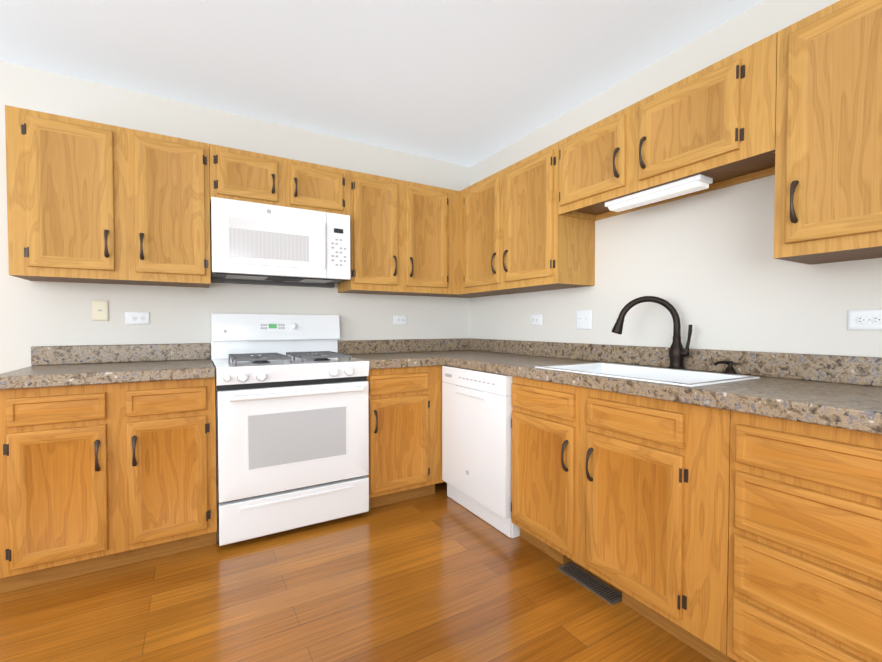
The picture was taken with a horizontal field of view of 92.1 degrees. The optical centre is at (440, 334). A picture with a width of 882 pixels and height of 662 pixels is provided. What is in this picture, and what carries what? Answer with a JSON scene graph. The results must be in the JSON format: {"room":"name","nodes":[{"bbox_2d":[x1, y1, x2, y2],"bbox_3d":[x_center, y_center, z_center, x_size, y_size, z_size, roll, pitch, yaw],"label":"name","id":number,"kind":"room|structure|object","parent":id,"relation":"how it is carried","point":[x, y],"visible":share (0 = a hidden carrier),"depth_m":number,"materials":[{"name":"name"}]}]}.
{"room":"kitchen","nodes":[
{"label":"kitchen","id":0,"kind":"room"},
{"bbox_2d":[0,61,469,373],"bbox_3d":[-1.809,-0.161,2.510,4.940,2.480,0.120,-1,1,-30],"label":"wall","id":1,"kind":"structure","parent":0,"point":[39,313],"depth_m":2.57,"materials":[{"name":"paint"}]},
{"bbox_2d":[92,300,108,320],"bbox_3d":[-1.907,-0.136,2.376,0.072,0.116,0.008,-1,1,-30],"label":"wall jack","id":2,"kind":"object","parent":1,"relation":"attached to","point":[99,310],"visible":1,"depth_m":2.37,"materials":[{"name":"beige plastic"}]},
{"bbox_2d":[5,105,210,287],"bbox_3d":[-1.712,-0.673,2.277,0.824,0.779,0.356,-1,1,-30],"label":"upper cabinet","id":3,"kind":"object","parent":1,"relation":"attached to","point":[93,202],"visible":1,"depth_m":2.13,"materials":[{"name":"brown wood"}]},
{"bbox_2d":[125,312,149,323],"bbox_3d":[-1.760,-0.096,2.462,0.116,0.072,0.010,-1,1,-30],"label":"electrical outlet","id":4,"kind":"object","parent":1,"relation":"attached to","point":[137,317],"visible":1,"depth_m":2.46,"materials":[{"name":"white plastic"}]},
{"bbox_2d":[209,144,350,218],"bbox_3d":[-1.005,-0.915,2.686,0.811,0.315,0.356,-1,1,-30],"label":"upper cabinet","id":5,"kind":"object","parent":1,"relation":"attached to","point":[242,175],"visible":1,"depth_m":2.54,"materials":[{"name":"brown wood"}]},
{"bbox_2d":[210,197,349,287],"bbox_3d":[-0.998,-0.539,2.648,0.772,0.427,0.444,-1,1,-30],"label":"microwave","id":6,"kind":"object","parent":5,"relation":"attached to","point":[258,243],"visible":1,"depth_m":2.49,"materials":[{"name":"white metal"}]},
{"bbox_2d":[393,315,406,324],"bbox_3d":[-0.317,-0.114,3.307,0.116,0.072,0.010,-1,1,-30],"label":"outlet","id":7,"kind":"object","parent":1,"relation":"attached to","point":[399,319],"visible":1,"depth_m":3.31,"materials":[{"name":"white plastic"}]},
{"bbox_2d":[338,171,484,297],"bbox_3d":[-0.158,-0.694,3.187,1.149,0.779,0.356,-1,1,-30],"label":"upper cabinet","id":8,"kind":"object","parent":1,"relation":"attached to","point":[404,237],"visible":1,"depth_m":2.98,"materials":[{"name":"brown wood"}]},
{"bbox_2d":[0,482,712,661],"bbox_3d":[-0.642,1.173,0.546,4.940,0.100,4.740,-1,1,-30],"label":"floor","id":9,"kind":"structure","parent":0,"point":[439,575],"depth_m":1.72,"materials":[{"name":"brown wood"}]},
{"bbox_2d":[0,378,216,593],"bbox_3d":[-1.634,0.646,2.176,0.828,0.879,0.661,-1,1,-30],"label":"base cabinet","id":10,"kind":"object","parent":9,"relation":"on","point":[96,477],"visible":1,"depth_m":1.91,"materials":[{"name":"brown wood"}]},
{"bbox_2d":[0,343,214,389],"bbox_3d":[-1.637,0.138,2.170,0.828,0.150,0.648,-1,1,-30],"label":"countertop","id":11,"kind":"structure","parent":10,"relation":"on","point":[58,366],"depth_m":2.23,"materials":[{"name":"stone"}]},
{"bbox_2d":[211,314,368,545],"bbox_3d":[-0.915,0.461,2.556,0.792,1.175,0.722,-1,1,-30],"label":"gas range","id":12,"kind":"object","parent":9,"relation":"on","point":[292,416],"visible":1,"depth_m":2.32,"materials":[{"name":"white metal"}]},
{"bbox_2d":[367,365,444,508],"bbox_3d":[-0.086,0.626,3.083,1.160,0.879,0.661,-1,1,-30],"label":"base cabinet","id":13,"kind":"object","parent":9,"relation":"on","point":[405,433],"visible":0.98,"depth_m":2.67,"materials":[{"name":"brown wood"}]},
{"bbox_2d":[338,339,441,368],"bbox_3d":[-0.368,0.121,2.911,0.510,0.150,0.652,-1,1,-30],"label":"countertop","id":14,"kind":"structure","parent":13,"relation":"on","point":[399,353],"depth_m":3.11,"materials":[{"name":"stone"}]},
{"bbox_2d":[442,338,881,434],"bbox_3d":[0.700,0.136,2.235,0.650,0.150,2.898,-1,1,-30],"label":"countertop","id":15,"kind":"structure","parent":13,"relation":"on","point":[840,391],"depth_m":1.62,"materials":[{"name":"stone"}]},
{"bbox_2d":[535,362,759,386],"bbox_3d":[0.872,0.253,1.910,0.486,0.182,0.774,-1,1,-30],"label":"sink basin","id":16,"kind":"object","parent":15,"relation":"in","point":[687,378],"visible":0.29,"depth_m":1.98,"materials":[{"name":"white ceramic"}]},
{"bbox_2d":[611,296,692,368],"bbox_3d":[1.010,-0.014,2.037,0.238,0.344,0.293,-1,1,-30],"label":"bronze faucet","id":17,"kind":"object","parent":15,"relation":"on","point":[678,353],"visible":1,"depth_m":2.01,"materials":[{"name":"black metal"}]},
{"bbox_2d":[714,361,736,372],"bbox_3d":[1.210,0.136,1.803,0.098,0.053,0.055,-1,1,-30],"label":"soap dispenser","id":18,"kind":"object","parent":15,"relation":"on","point":[730,368],"visible":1,"depth_m":1.80,"materials":[{"name":"black metal"}]},
{"bbox_2d":[442,365,519,537],"bbox_3d":[0.436,0.640,2.664,0.628,0.869,0.658,-1,1,-30],"label":"dishwasher","id":19,"kind":"object","parent":9,"relation":"on","point":[476,440],"visible":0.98,"depth_m":2.44,"materials":[{"name":"white plastic"}]},
{"bbox_2d":[557,562,621,604],"bbox_3d":[0.656,1.090,1.872,0.088,0.006,0.300,-1,1,-30],"label":"floor vent","id":20,"kind":"object","parent":9,"relation":"in","point":[601,589],"visible":0.94,"depth_m":1.86,"materials":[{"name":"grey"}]},
{"bbox_2d":[511,376,735,661],"bbox_3d":[0.879,0.652,1.929,0.661,0.879,1.046,-1,1,-30],"label":"base cabinet","id":21,"kind":"object","parent":9,"relation":"on","point":[627,495],"visible":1,"depth_m":1.61,"materials":[{"name":"brown wood"}]},
{"bbox_2d":[727,411,881,661],"bbox_3d":[1.300,0.667,1.243,0.627,0.879,0.560,-1,1,-30],"label":"base cabinet","id":22,"kind":"object","parent":9,"relation":"on","point":[805,549],"visible":0.96,"depth_m":1.16,"materials":[{"name":"brown wood"}]},
{"bbox_2d":[0,0,763,166],"bbox_3d":[-0.642,-1.406,0.488,4.940,0.100,4.740,-1,1,-30],"label":"ceiling","id":23,"kind":"structure","parent":0,"point":[468,83],"depth_m":2.11,"materials":[{"name":"paint"}]},
{"bbox_2d":[470,0,881,356],"bbox_3d":[1.438,-0.144,1.734,0.120,2.480,4.500,-1,1,-30],"label":"wall","id":24,"kind":"structure","parent":0,"point":[712,270],"depth_m":1.99,"materials":[{"name":"paint"}]},
{"bbox_2d":[460,142,594,295],"bbox_3d":[0.502,-0.686,2.846,0.356,0.779,1.002,-1,1,-30],"label":"upper cabinet","id":25,"kind":"object","parent":24,"relation":"attached to","point":[518,234],"visible":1,"depth_m":2.59,"materials":[{"name":"brown wood"}]},
{"bbox_2d":[530,315,542,324],"bbox_3d":[0.657,-0.102,2.936,0.010,0.072,0.116,-1,1,-30],"label":"electrical outlet","id":26,"kind":"object","parent":24,"relation":"attached to","point":[536,319],"visible":1,"depth_m":2.93,"materials":[{"name":"white plastic"}]},
{"bbox_2d":[576,310,591,328],"bbox_3d":[0.863,-0.090,2.576,0.018,0.116,0.118,-1,1,-30],"label":"double light switch","id":27,"kind":"object","parent":24,"relation":"attached to","point":[583,319],"visible":1,"depth_m":2.58,"materials":[{"name":"white plastic"}]},
{"bbox_2d":[558,32,776,220],"bbox_3d":[1.012,-0.855,1.971,0.356,0.402,1.012,-1,1,-30],"label":"upper cabinet","id":28,"kind":"object","parent":24,"relation":"attached to","point":[716,121],"visible":0.92,"depth_m":1.77,"materials":[{"name":"brown wood"}]},
{"bbox_2d":[605,174,712,211],"bbox_3d":[0.969,-0.633,1.935,0.095,0.040,0.462,-1,1,-30],"label":"under-cabinet light","id":29,"kind":"object","parent":28,"relation":"attached to","point":[699,182],"visible":1,"depth_m":1.88,"materials":[{"name":"white plastic"}]},
{"bbox_2d":[774,0,881,264],"bbox_3d":[1.414,-0.651,1.289,0.356,0.779,0.575,-1,1,-30],"label":"upper cabinet","id":30,"kind":"object","parent":24,"relation":"attached to","point":[828,180],"visible":1,"depth_m":1.34,"materials":[{"name":"brown wood"}]},
{"bbox_2d":[848,309,881,329],"bbox_3d":[1.504,-0.052,1.490,0.010,0.072,0.116,-1,1,-30],"label":"electrical outlet","id":31,"kind":"object","parent":24,"relation":"attached to","point":[865,319],"visible":1,"depth_m":1.50,"materials":[{"name":"white plastic"}]}
]}

